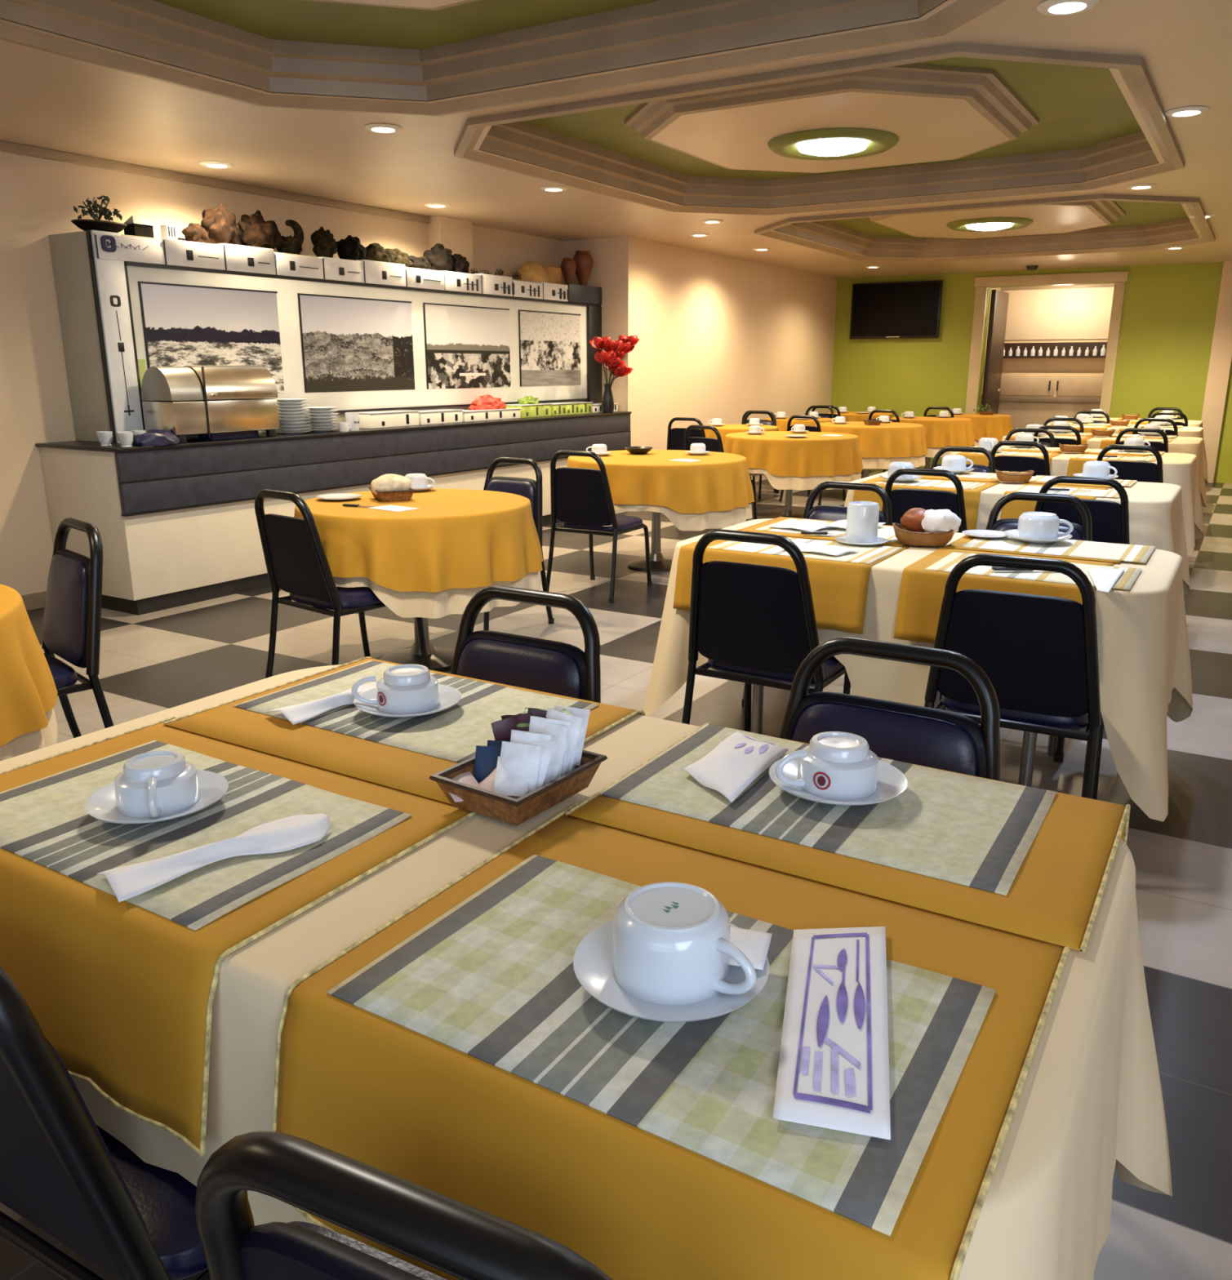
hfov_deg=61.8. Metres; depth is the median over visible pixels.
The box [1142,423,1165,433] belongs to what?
cup
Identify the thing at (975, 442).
tablecloth
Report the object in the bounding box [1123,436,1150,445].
cup
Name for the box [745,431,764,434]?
saucer
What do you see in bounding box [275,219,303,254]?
bird ornament
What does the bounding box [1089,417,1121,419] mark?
place mat
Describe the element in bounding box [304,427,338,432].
plate
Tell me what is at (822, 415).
cushion
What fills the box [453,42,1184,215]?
trim
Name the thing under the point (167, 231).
model
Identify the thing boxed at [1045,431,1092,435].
place mat
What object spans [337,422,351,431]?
mug
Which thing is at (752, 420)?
cup
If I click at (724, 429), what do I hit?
tablecloth
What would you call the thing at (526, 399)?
heap
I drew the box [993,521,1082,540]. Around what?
cushion
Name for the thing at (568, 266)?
clay vase
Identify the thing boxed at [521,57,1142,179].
ceiling
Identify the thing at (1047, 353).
bottle
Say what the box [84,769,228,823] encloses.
saucer
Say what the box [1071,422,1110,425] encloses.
place mat
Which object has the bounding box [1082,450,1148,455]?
table runner
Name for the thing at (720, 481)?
tablecloth
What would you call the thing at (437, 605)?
tablecloth
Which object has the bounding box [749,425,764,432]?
cup
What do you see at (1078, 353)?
bottle
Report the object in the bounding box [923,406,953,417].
dining chair
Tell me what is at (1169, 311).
wall
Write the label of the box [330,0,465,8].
ceiling panel
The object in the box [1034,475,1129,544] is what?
dining chair
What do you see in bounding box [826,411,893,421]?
tablecloth
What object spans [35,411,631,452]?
countertop
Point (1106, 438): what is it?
place mat
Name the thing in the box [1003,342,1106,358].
shelf
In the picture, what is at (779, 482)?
tablecloth
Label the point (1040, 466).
dining chair
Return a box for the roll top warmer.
[141,364,279,443]
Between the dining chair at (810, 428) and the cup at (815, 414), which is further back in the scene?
the cup at (815, 414)
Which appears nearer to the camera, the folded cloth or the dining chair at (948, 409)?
the folded cloth
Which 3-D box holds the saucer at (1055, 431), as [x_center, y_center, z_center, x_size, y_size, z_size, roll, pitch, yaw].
[4.036,-1.896,9.349,0.222,0.024,0.222,9,17,30]
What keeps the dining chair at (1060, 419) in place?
on the floor
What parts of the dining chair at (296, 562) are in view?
leg, backrest, frame, seat frame, seat, leg, leg, leg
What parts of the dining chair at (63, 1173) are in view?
backrest, seat frame, seat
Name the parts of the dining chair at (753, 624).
leg, leg, backrest, frame, seat frame, seat, leg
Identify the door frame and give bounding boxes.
[964,271,1128,417]
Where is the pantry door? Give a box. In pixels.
[981,289,1008,413]
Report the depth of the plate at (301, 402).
6.52 m
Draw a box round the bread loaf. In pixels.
[370,473,411,494]
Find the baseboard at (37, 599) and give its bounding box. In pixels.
[21,591,46,608]
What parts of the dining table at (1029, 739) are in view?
leg, leg, leg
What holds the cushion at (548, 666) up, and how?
on the dining chair at (544, 665)
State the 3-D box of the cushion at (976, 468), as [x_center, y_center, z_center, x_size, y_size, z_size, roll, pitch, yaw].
[2.073,-0.893,6.237,0.375,0.315,0.076,9,17,30]
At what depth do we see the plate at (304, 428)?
6.57 m
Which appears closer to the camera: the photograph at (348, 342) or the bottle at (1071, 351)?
the photograph at (348, 342)
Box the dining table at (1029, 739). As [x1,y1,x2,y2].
[751,684,1056,786]
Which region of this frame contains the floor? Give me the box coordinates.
[0,467,1231,1279]
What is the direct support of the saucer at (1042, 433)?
on the place mat at (1041, 436)
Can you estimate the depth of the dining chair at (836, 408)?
12.69 m
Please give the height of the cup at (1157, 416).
0.087 m
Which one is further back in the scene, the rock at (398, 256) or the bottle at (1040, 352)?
the bottle at (1040, 352)
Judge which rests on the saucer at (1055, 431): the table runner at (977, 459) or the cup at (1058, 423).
the cup at (1058, 423)
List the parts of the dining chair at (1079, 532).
leg, backrest, frame, leg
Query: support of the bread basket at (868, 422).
on the tablecloth at (891, 439)
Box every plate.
[275,430,311,434]
[276,398,308,402]
[277,401,309,405]
[277,404,309,408]
[278,408,309,412]
[278,411,310,415]
[278,413,310,418]
[278,426,311,431]
[279,417,310,422]
[279,420,310,425]
[279,423,311,427]
[302,406,337,410]
[302,409,338,413]
[304,413,338,417]
[304,415,338,419]
[304,418,338,422]
[304,422,338,426]
[304,424,337,429]
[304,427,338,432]
[315,493,361,500]
[784,435,808,437]
[855,412,871,413]
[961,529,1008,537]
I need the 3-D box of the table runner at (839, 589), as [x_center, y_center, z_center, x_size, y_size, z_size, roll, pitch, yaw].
[0.600,-0.214,3.525,0.669,0.209,0.466,9,17,30]
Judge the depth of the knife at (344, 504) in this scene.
4.49 m
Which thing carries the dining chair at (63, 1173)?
on the floor
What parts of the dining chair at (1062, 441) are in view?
backrest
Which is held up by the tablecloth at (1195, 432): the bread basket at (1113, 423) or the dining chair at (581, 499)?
the bread basket at (1113, 423)
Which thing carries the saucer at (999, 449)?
on the place mat at (1007, 453)
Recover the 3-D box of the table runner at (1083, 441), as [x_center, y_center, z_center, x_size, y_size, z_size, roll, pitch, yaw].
[3.767,-1.658,8.942,0.629,0.209,0.496,9,17,30]
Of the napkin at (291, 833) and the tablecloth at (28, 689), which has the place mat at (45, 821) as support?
the napkin at (291, 833)
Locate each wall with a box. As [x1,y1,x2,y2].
[0,151,564,595]
[426,215,473,273]
[564,236,837,479]
[830,262,1231,483]
[979,283,1111,410]
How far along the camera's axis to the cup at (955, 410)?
12.93 m
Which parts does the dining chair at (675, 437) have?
backrest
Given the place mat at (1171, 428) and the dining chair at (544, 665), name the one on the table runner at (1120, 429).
the place mat at (1171, 428)
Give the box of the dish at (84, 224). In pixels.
[71,218,127,232]
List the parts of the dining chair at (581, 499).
leg, backrest, frame, leg, seat frame, seat, leg, leg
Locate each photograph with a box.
[137,280,284,393]
[297,293,414,392]
[422,302,511,389]
[518,309,581,386]
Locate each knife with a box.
[342,503,377,506]
[800,531,845,534]
[991,566,1035,571]
[1048,488,1091,491]
[1103,455,1133,457]
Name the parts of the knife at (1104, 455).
handle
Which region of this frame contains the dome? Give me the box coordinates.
[516,260,560,284]
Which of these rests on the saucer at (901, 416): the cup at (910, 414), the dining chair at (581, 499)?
the cup at (910, 414)
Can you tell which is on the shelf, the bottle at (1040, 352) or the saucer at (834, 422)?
the bottle at (1040, 352)
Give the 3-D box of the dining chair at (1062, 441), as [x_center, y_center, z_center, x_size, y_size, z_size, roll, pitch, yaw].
[3.757,-1.384,8.738,0.488,0.876,0.566,10,18,33]
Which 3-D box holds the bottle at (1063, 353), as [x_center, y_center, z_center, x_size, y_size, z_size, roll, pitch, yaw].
[6.171,-3.977,14.200,0.052,0.113,0.052,9,17,30]
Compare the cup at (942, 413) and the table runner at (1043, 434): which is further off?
the cup at (942, 413)
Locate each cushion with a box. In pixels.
[42,552,86,663]
[45,1037,150,1238]
[287,1221,446,1279]
[454,636,582,699]
[484,478,534,522]
[745,421,772,425]
[789,700,979,777]
[807,508,882,522]
[817,414,830,417]
[938,466,987,472]
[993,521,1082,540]
[1090,421,1104,423]
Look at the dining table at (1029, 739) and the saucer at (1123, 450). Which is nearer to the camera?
the dining table at (1029, 739)
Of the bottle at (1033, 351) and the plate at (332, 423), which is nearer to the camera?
the plate at (332, 423)
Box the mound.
[468,394,506,409]
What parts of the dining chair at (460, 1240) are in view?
backrest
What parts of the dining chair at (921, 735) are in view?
backrest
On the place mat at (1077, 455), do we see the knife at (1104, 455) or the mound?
the knife at (1104, 455)
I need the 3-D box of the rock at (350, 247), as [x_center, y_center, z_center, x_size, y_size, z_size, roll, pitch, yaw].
[-1.890,-2.782,7.327,0.177,0.188,0.238,9,17,30]
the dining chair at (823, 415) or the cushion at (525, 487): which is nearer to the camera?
the cushion at (525, 487)
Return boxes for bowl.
[624,446,652,454]
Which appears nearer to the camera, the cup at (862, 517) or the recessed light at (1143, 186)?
the cup at (862, 517)
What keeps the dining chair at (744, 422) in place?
on the floor
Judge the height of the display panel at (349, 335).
1.139 m
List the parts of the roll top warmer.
roll lid, lid handle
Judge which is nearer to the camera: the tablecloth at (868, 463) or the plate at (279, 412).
the plate at (279, 412)
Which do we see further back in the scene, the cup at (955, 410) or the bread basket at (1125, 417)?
the cup at (955, 410)
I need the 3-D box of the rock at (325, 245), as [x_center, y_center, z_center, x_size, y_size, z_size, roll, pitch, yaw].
[-2.016,-2.740,7.114,0.166,0.216,0.172,9,17,30]
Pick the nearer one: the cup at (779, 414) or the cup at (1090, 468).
the cup at (1090, 468)
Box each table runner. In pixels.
[0,715,476,1156]
[163,656,644,804]
[271,802,1069,1279]
[565,722,1130,952]
[672,536,909,634]
[736,516,904,546]
[853,476,999,529]
[893,546,1114,644]
[919,471,999,482]
[943,534,1125,562]
[956,450,1062,467]
[1000,482,1108,519]
[1001,448,1061,453]
[1008,435,1093,444]
[1026,475,1121,487]
[1043,434,1093,436]
[1047,424,1111,432]
[1066,453,1145,476]
[1071,424,1111,426]
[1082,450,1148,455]
[1099,436,1160,448]
[1110,435,1162,438]
[1118,426,1132,434]
[1130,420,1175,424]
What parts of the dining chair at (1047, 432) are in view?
backrest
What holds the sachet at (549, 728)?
in the basket at (488, 803)
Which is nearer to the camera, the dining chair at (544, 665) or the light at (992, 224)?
the dining chair at (544, 665)
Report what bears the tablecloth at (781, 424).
on the tablecloth
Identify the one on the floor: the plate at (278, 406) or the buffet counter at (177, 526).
the buffet counter at (177, 526)
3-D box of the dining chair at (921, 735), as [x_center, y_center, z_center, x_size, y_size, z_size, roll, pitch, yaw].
[0.360,0.488,1.712,0.488,0.876,0.566,9,17,30]
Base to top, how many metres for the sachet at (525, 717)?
0.075 m
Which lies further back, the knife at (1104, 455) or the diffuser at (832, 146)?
the knife at (1104, 455)
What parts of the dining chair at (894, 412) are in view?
frame, backrest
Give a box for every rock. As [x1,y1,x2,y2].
[181,222,208,243]
[200,204,241,244]
[236,209,283,248]
[310,226,337,257]
[336,235,366,260]
[362,243,392,262]
[384,248,412,266]
[408,255,431,269]
[422,243,453,271]
[450,253,469,273]
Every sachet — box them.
[448,771,479,802]
[473,745,501,783]
[477,768,496,791]
[487,740,510,746]
[490,713,522,741]
[493,756,528,796]
[499,741,541,799]
[501,713,531,724]
[510,729,551,785]
[514,724,528,731]
[516,707,546,727]
[525,731,555,751]
[525,740,552,789]
[526,731,559,782]
[527,707,546,717]
[528,715,570,776]
[538,722,568,778]
[546,707,582,773]
[549,733,570,782]
[551,708,587,769]
[553,705,590,765]
[560,708,573,715]
[564,738,575,773]
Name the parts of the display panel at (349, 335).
photo panel, dark panel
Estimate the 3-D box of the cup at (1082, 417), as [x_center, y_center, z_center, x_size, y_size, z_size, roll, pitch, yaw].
[4.919,-2.333,10.838,0.162,0.087,0.133,-12,19,-37]
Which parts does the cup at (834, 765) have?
handle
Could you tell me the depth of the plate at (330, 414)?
6.75 m
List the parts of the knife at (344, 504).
handle, blade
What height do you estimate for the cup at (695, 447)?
0.069 m
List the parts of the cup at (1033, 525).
handle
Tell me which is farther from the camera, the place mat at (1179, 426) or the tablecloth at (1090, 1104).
the place mat at (1179, 426)
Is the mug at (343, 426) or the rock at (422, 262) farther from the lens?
the rock at (422, 262)
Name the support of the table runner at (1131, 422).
on the tablecloth at (1190, 423)
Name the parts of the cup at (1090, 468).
handle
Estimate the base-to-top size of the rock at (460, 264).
0.163 m
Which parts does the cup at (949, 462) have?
handle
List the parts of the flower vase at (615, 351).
stem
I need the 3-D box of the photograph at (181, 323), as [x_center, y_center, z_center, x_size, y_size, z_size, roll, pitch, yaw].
[-2.437,-1.825,6.295,0.008,0.635,0.988,9,17,30]
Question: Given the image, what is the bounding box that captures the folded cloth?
[133,429,179,446]
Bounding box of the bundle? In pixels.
[921,509,960,533]
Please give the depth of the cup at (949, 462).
5.79 m
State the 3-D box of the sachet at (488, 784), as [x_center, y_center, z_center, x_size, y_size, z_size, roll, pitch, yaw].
[-0.161,0.195,1.417,0.047,0.028,0.059,11,18,36]
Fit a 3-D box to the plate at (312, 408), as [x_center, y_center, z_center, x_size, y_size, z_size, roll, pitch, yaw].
[-1.953,-1.528,6.806,0.234,0.019,0.234,9,17,30]
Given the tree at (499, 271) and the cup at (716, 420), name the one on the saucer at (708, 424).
the cup at (716, 420)
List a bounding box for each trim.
[0,0,1005,115]
[0,140,429,223]
[305,0,479,10]
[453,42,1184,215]
[624,63,1039,173]
[754,193,1215,262]
[867,200,1125,236]
[1200,260,1231,483]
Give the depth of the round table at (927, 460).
12.18 m
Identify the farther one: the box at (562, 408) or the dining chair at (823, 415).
the dining chair at (823, 415)
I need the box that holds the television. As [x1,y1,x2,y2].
[849,280,942,339]
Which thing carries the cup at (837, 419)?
on the saucer at (834, 422)
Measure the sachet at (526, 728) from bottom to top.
0.065 m
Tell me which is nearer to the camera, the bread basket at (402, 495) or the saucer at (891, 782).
the saucer at (891, 782)
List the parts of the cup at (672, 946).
handle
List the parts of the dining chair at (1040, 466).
backrest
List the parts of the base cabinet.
door, door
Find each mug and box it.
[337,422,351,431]
[344,412,360,431]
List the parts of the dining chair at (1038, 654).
leg, seat frame, backrest, frame, seat, leg, leg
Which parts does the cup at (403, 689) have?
handle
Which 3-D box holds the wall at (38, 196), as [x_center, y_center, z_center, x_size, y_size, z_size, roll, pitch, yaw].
[-3.582,-1.357,5.481,0.200,2.500,11.900,9,17,30]
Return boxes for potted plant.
[73,195,122,221]
[973,404,991,412]
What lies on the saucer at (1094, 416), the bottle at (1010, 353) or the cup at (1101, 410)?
the cup at (1101, 410)
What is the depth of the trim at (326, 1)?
3.67 m
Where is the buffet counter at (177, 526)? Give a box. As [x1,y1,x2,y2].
[35,411,631,615]
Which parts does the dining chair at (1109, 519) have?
backrest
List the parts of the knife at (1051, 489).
handle, blade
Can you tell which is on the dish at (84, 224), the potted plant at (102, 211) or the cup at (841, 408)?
the potted plant at (102, 211)
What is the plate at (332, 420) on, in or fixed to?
on the plate at (332, 423)
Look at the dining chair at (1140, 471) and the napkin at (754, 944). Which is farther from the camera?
the dining chair at (1140, 471)
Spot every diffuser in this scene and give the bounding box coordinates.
[795,137,868,156]
[965,222,1013,231]
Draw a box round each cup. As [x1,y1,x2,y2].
[114,750,200,817]
[351,664,439,714]
[404,473,435,488]
[586,444,607,453]
[612,881,756,1005]
[689,443,705,453]
[707,417,721,424]
[749,417,759,424]
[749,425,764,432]
[773,411,785,417]
[774,731,878,799]
[791,424,804,431]
[808,411,817,417]
[831,416,844,422]
[835,406,846,411]
[835,501,888,545]
[866,406,875,411]
[875,415,888,421]
[887,462,914,478]
[901,411,913,417]
[938,410,948,416]
[941,454,973,470]
[951,408,961,413]
[977,437,998,449]
[1014,433,1039,442]
[1016,511,1073,538]
[1025,424,1041,433]
[1053,415,1067,422]
[1053,421,1072,430]
[1075,413,1093,421]
[1081,461,1117,477]
[1089,408,1105,415]
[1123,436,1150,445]
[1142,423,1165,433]
[1154,415,1173,423]
[1160,410,1177,417]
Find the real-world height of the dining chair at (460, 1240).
0.876 m
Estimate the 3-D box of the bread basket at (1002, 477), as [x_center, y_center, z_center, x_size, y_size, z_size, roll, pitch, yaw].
[2.098,-0.866,5.428,0.190,0.058,0.133,3,15,11]
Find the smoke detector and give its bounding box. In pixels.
[1026,265,1038,270]
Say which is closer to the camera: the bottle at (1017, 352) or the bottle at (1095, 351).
the bottle at (1095, 351)
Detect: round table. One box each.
[379,617,454,671]
[626,511,672,571]
[765,489,802,518]
[845,468,869,494]
[924,456,930,469]
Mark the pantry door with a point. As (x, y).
(999, 299)
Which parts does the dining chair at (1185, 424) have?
backrest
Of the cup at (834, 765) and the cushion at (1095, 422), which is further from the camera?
the cushion at (1095, 422)
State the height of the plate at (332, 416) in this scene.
0.019 m
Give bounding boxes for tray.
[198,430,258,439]
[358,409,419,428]
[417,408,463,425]
[462,407,521,422]
[505,403,552,417]
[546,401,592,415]
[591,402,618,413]
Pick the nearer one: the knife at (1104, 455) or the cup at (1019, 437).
the knife at (1104, 455)
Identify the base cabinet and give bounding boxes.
[997,373,1103,433]
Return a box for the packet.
[773,926,890,1140]
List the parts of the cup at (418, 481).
handle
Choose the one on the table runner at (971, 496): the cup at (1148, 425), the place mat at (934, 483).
the place mat at (934, 483)
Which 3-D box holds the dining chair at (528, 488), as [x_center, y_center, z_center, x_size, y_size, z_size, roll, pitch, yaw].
[-0.681,-0.490,5.384,0.488,0.876,0.566,10,18,32]
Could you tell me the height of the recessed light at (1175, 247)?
0.011 m
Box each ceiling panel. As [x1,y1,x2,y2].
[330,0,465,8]
[650,91,1009,173]
[875,204,1106,238]
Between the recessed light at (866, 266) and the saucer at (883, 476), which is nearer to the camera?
the saucer at (883, 476)
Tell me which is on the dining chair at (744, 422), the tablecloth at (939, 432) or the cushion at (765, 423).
the cushion at (765, 423)
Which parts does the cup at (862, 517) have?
plate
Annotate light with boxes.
[199,161,233,168]
[363,123,402,133]
[423,203,449,208]
[539,186,567,191]
[688,233,709,236]
[701,219,724,223]
[752,248,770,250]
[767,128,898,159]
[865,266,880,267]
[946,217,1033,231]
[1036,0,1098,15]
[1125,183,1157,189]
[1164,106,1209,117]
[1164,246,1185,248]
[1188,213,1215,218]
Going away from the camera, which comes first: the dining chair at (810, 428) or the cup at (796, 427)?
the cup at (796, 427)
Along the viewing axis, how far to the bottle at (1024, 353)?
14.44 m
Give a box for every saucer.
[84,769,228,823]
[353,684,461,717]
[414,484,435,491]
[573,920,768,1022]
[596,452,612,456]
[684,450,711,455]
[707,423,724,426]
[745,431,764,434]
[768,758,907,805]
[789,430,808,433]
[831,421,848,423]
[879,474,921,481]
[901,416,916,417]
[933,466,973,473]
[935,415,951,417]
[987,448,1004,452]
[1003,528,1071,543]
[1013,445,1031,447]
[1020,431,1045,435]
[1048,429,1071,432]
[1071,421,1093,423]
[1072,473,1118,479]
[1088,414,1104,417]
[1123,449,1142,451]
[1137,431,1165,435]
[1149,422,1171,425]
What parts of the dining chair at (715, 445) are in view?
backrest, frame, leg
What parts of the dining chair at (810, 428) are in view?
leg, backrest, frame, leg, leg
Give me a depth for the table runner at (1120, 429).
10.06 m
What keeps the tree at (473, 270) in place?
on the display panel at (349, 335)
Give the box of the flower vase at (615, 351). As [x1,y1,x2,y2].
[588,334,639,413]
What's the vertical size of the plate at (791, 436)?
0.014 m
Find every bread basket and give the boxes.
[368,486,415,502]
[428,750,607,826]
[862,419,881,425]
[892,522,953,546]
[977,410,994,414]
[995,469,1034,482]
[1058,443,1088,453]
[1090,428,1115,435]
[1109,419,1130,426]
[1120,413,1139,419]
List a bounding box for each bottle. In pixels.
[1008,347,1012,355]
[1015,346,1020,355]
[1022,347,1026,355]
[1030,346,1035,355]
[1038,346,1042,355]
[1045,347,1049,355]
[1053,346,1057,355]
[1061,346,1065,355]
[1068,346,1073,355]
[1076,346,1080,355]
[1084,346,1088,355]
[1092,346,1097,355]
[1100,344,1106,355]
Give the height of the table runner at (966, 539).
0.212 m
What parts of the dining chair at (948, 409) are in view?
backrest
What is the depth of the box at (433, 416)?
7.78 m
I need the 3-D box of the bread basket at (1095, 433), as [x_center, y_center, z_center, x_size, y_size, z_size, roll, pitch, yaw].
[4.225,-1.802,8.940,0.190,0.058,0.133,3,15,11]
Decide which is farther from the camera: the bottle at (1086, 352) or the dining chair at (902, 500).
the bottle at (1086, 352)
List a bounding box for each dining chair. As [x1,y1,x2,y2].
[0,965,210,1279]
[41,517,114,737]
[194,1131,612,1279]
[254,488,429,678]
[450,585,600,702]
[483,457,554,630]
[546,449,652,603]
[666,417,705,450]
[681,528,854,732]
[684,424,756,528]
[741,480,891,706]
[742,410,778,498]
[778,414,845,505]
[778,636,999,781]
[804,405,834,418]
[811,404,840,417]
[861,409,918,478]
[881,467,967,533]
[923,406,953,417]
[924,553,1103,799]
[929,446,995,473]
[938,492,1092,762]
[987,440,1050,476]
[1004,427,1055,447]
[1033,425,1081,447]
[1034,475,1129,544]
[1042,417,1083,432]
[1071,410,1109,423]
[1096,444,1163,483]
[1113,427,1168,453]
[1132,417,1177,436]
[1147,407,1182,419]
[1147,411,1187,426]
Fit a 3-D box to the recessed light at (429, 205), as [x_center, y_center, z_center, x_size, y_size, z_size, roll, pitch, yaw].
[-1.324,-3.214,7.621,0.190,0.011,0.190,9,17,30]
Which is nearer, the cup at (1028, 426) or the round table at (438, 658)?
the round table at (438, 658)
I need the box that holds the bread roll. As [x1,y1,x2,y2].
[900,507,925,531]
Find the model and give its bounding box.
[160,224,185,240]
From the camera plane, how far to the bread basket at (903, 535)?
3.49 m
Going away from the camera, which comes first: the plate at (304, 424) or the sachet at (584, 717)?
the sachet at (584, 717)
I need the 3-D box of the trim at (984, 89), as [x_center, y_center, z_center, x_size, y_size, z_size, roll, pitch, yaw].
[1.217,-2.888,5.828,2.010,0.100,2.190,9,17,30]
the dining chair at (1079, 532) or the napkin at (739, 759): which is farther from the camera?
the dining chair at (1079, 532)
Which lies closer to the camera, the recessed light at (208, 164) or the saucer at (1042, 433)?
the recessed light at (208, 164)
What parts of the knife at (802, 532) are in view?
handle, blade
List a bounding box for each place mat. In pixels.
[0,740,411,930]
[232,660,598,763]
[326,854,995,1236]
[598,724,1056,895]
[707,537,902,564]
[754,518,900,542]
[875,479,986,488]
[924,551,1142,590]
[954,471,997,479]
[960,536,1155,563]
[968,451,1053,456]
[999,445,1060,450]
[1005,484,1119,497]
[1029,475,1137,486]
[1036,435,1085,439]
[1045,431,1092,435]
[1069,425,1106,427]
[1070,453,1155,461]
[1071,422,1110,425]
[1084,448,1164,454]
[1088,418,1118,420]
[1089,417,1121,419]
[1101,437,1172,441]
[1111,433,1176,437]
[1120,426,1179,430]
[1126,424,1182,427]
[1131,419,1183,422]
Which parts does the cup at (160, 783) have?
handle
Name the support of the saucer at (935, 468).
on the place mat at (966, 474)
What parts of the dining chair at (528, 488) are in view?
leg, backrest, frame, leg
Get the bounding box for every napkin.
[97,813,332,902]
[266,682,376,724]
[367,505,419,511]
[671,458,700,462]
[682,731,788,802]
[728,926,772,970]
[767,520,833,531]
[779,542,859,555]
[819,434,844,436]
[822,520,885,528]
[1087,568,1124,592]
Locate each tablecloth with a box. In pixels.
[0,583,57,746]
[0,664,1172,1279]
[0,708,57,761]
[293,488,542,592]
[333,571,541,618]
[566,449,754,513]
[613,502,751,530]
[643,518,1192,822]
[698,424,778,445]
[723,431,862,476]
[747,467,861,490]
[764,417,835,431]
[815,421,927,457]
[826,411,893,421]
[844,471,1190,595]
[862,454,924,469]
[890,416,974,447]
[924,444,973,457]
[948,413,1012,441]
[950,445,1204,555]
[973,439,999,446]
[1001,431,1206,506]
[1041,423,1208,485]
[1068,417,1207,469]
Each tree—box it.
[469,267,480,274]
[494,268,504,275]
[511,271,521,279]
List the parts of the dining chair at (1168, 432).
backrest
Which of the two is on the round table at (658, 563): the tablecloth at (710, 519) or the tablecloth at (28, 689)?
the tablecloth at (710, 519)
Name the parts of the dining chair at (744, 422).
backrest, frame, leg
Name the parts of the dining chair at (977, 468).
backrest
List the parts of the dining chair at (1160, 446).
backrest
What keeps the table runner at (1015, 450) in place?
on the tablecloth at (1178, 468)
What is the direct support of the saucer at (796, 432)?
on the tablecloth at (775, 452)
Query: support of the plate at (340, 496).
on the tablecloth at (456, 538)
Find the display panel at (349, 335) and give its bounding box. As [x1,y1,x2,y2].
[48,229,601,443]
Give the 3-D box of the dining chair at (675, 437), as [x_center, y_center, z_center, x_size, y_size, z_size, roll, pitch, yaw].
[0.778,-1.747,10.100,0.488,0.876,0.566,8,17,26]
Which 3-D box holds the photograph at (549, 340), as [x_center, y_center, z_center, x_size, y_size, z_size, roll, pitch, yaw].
[-0.578,-2.608,9.235,0.008,0.635,0.958,9,17,30]
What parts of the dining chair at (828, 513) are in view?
backrest, leg, frame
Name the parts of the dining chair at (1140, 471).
backrest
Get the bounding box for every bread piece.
[1009,471,1018,474]
[1017,471,1027,474]
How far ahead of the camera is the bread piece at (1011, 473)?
5.41 m
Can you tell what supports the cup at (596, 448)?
on the saucer at (607, 453)
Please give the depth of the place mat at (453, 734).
1.81 m
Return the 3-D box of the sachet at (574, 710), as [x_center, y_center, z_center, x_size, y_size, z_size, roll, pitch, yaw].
[-0.072,0.140,1.507,0.064,0.076,0.041,8,17,27]
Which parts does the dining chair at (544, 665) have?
backrest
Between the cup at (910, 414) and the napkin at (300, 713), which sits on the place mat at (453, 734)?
the napkin at (300, 713)
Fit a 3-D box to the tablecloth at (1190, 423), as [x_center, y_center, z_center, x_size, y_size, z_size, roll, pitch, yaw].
[5.847,-2.203,11.781,1.647,0.610,0.981,9,17,30]
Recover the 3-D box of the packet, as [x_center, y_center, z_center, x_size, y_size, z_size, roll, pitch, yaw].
[0.207,0.346,0.974,0.096,0.009,0.326,4,15,13]
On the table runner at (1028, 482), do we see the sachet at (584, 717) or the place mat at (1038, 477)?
the place mat at (1038, 477)
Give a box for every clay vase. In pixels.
[560,257,576,284]
[573,250,593,285]
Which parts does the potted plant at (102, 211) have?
stem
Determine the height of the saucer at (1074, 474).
0.024 m
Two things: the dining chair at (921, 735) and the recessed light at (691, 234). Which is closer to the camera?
the dining chair at (921, 735)
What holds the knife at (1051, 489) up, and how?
on the place mat at (1019, 488)
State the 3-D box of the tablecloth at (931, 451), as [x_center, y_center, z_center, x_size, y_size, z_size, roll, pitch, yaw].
[3.689,-2.398,12.125,0.983,0.410,0.985,-8,17,-27]
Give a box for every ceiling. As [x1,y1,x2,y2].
[0,0,1231,278]
[153,0,659,49]
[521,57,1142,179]
[825,200,1187,238]
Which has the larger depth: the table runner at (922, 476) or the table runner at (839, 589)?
the table runner at (922, 476)
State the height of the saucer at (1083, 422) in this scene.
0.024 m
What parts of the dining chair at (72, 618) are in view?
seat, leg, backrest, frame, seat frame, leg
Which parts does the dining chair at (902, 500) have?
backrest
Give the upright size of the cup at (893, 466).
0.087 m
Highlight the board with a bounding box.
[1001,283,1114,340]
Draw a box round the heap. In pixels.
[517,395,539,404]
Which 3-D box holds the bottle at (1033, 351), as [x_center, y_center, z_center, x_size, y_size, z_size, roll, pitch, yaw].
[5.830,-4.039,14.399,0.060,0.131,0.060,9,17,30]

